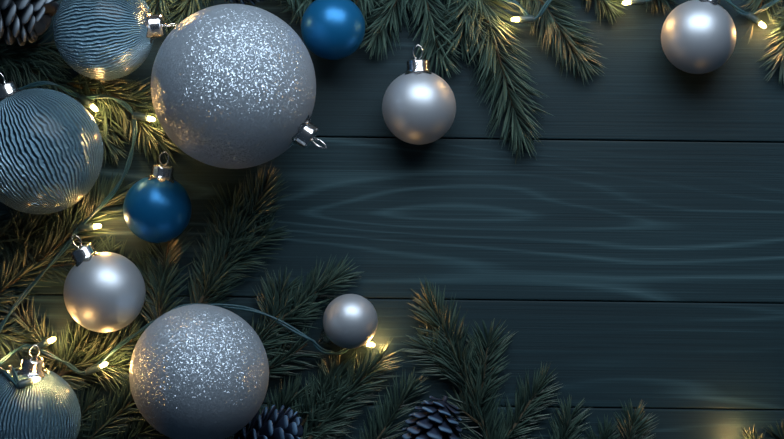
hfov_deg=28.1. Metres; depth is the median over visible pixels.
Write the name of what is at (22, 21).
pine cone
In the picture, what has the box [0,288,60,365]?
fir branch
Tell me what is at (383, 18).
fir branch
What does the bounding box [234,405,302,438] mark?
pine cone
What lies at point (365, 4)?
fir branch
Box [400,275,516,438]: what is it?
fir branch
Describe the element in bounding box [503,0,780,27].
string
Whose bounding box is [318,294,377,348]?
bauble
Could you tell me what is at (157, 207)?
bauble
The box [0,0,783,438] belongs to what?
wooden surface
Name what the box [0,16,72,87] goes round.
fir branch
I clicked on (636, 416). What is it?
fir branch
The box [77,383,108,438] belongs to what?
fir branch
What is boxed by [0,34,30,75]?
fir branch
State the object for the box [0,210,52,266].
fir branch
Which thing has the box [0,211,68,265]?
fir branch
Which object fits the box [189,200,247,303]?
fir branch
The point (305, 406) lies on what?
fir branch
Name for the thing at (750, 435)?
fir branch
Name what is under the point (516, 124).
fir branch
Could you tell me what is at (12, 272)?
fir branch
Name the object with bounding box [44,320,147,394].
fir branch
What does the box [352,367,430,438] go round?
fir branch
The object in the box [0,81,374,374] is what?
string
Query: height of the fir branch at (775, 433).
0.019 m
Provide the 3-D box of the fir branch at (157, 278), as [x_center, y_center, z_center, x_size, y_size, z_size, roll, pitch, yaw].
[-0.145,0.034,0.960,0.050,0.024,0.074,1,89,0]
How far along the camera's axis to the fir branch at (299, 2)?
0.96 m
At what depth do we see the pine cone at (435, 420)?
0.94 m
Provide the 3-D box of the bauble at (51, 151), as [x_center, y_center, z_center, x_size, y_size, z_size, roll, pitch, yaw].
[-0.212,-0.047,0.925,0.074,0.074,0.090,-23,98,27]
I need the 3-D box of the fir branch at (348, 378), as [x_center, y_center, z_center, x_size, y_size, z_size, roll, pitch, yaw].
[-0.024,0.107,0.959,0.064,0.025,0.071,1,89,0]
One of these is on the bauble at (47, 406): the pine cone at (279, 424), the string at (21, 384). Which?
the string at (21, 384)
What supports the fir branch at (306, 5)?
on the wooden surface
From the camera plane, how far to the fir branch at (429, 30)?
0.96 m
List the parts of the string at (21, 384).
light bulb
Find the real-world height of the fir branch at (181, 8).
0.026 m
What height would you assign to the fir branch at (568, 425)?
0.021 m
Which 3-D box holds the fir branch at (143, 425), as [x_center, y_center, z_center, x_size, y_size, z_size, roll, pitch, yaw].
[-0.154,0.130,0.960,0.045,0.021,0.043,1,89,0]
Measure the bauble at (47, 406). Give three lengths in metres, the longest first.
0.078 x 0.062 x 0.062 m
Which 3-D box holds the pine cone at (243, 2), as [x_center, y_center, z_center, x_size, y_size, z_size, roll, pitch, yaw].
[-0.089,-0.146,0.948,0.042,0.035,0.035,-19,91,0]
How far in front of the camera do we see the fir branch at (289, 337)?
0.96 m
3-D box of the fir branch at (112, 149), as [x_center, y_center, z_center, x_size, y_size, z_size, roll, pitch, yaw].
[-0.189,-0.063,0.963,0.060,0.020,0.064,1,89,0]
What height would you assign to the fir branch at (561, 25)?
0.024 m
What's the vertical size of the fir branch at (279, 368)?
0.023 m
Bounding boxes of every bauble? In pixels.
[0,73,102,213]
[0,345,80,438]
[53,0,177,79]
[63,234,144,332]
[123,152,191,242]
[129,304,268,438]
[151,4,326,168]
[301,0,364,59]
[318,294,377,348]
[382,45,455,144]
[661,0,735,73]
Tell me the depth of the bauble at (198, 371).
0.89 m
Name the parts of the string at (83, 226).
light bulb, light bulb, light bulb, light bulb, light bulb, light bulb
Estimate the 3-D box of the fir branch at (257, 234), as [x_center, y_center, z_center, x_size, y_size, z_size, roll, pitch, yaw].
[-0.093,0.013,0.959,0.067,0.029,0.102,1,89,0]
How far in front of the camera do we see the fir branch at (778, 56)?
0.97 m
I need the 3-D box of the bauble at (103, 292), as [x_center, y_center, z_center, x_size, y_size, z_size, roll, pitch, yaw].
[-0.176,0.037,0.937,0.048,0.048,0.064,-22,101,27]
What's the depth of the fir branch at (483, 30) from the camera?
0.96 m
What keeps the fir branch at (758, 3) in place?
on the wooden surface
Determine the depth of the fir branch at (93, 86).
0.97 m
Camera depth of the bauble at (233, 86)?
0.88 m
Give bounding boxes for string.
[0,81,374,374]
[0,365,40,388]
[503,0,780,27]
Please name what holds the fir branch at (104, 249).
on the wooden surface
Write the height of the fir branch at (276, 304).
0.024 m
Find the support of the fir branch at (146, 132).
on the wooden surface
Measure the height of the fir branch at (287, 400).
0.018 m
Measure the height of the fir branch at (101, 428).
0.022 m
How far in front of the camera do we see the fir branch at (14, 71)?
0.96 m
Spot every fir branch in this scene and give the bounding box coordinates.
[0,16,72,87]
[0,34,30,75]
[0,37,58,89]
[0,170,135,310]
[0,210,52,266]
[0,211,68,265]
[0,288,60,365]
[0,315,53,362]
[38,66,131,166]
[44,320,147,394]
[67,73,161,127]
[77,378,140,438]
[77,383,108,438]
[79,73,183,165]
[94,234,145,341]
[109,413,163,438]
[131,226,196,322]
[144,0,176,38]
[159,0,214,29]
[187,162,293,304]
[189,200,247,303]
[246,254,363,348]
[249,282,331,366]
[257,372,314,424]
[267,322,326,377]
[275,0,314,23]
[280,0,313,25]
[285,347,357,438]
[303,337,402,438]
[352,0,387,17]
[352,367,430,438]
[355,0,381,29]
[359,0,420,60]
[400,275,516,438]
[403,0,465,78]
[428,0,552,163]
[441,0,504,59]
[491,361,565,438]
[520,0,606,83]
[540,394,591,438]
[581,0,625,24]
[581,414,624,438]
[608,398,659,438]
[636,0,664,11]
[644,0,678,15]
[736,0,781,43]
[741,426,766,438]
[756,2,783,84]
[758,417,783,438]
[770,6,783,46]
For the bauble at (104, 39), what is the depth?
0.91 m
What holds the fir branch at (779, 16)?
on the wooden surface
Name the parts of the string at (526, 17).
light bulb, light bulb, light bulb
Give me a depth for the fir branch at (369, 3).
0.96 m
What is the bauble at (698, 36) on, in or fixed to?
on the wooden surface
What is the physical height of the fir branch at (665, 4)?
0.018 m
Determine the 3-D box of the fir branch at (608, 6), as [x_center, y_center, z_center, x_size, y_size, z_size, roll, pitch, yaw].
[0.123,-0.145,0.965,0.048,0.019,0.052,1,89,0]
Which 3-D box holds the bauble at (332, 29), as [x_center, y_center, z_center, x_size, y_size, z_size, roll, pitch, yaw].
[-0.034,-0.123,0.950,0.039,0.039,0.053,12,83,-10]
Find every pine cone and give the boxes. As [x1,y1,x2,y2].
[0,0,58,45]
[224,0,263,4]
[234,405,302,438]
[402,396,461,438]
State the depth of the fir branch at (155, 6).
0.96 m
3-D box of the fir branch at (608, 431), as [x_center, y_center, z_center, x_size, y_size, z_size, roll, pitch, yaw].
[0.129,0.144,0.963,0.031,0.016,0.049,1,89,0]
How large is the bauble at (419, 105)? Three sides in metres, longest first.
0.060 x 0.045 x 0.045 m
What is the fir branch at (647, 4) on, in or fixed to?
on the wooden surface
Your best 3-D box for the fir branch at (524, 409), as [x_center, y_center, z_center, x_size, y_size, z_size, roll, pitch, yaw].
[0.082,0.120,0.960,0.050,0.022,0.066,1,89,0]
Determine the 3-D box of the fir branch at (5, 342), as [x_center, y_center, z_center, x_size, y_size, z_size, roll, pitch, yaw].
[-0.236,0.073,0.962,0.058,0.018,0.036,1,89,0]

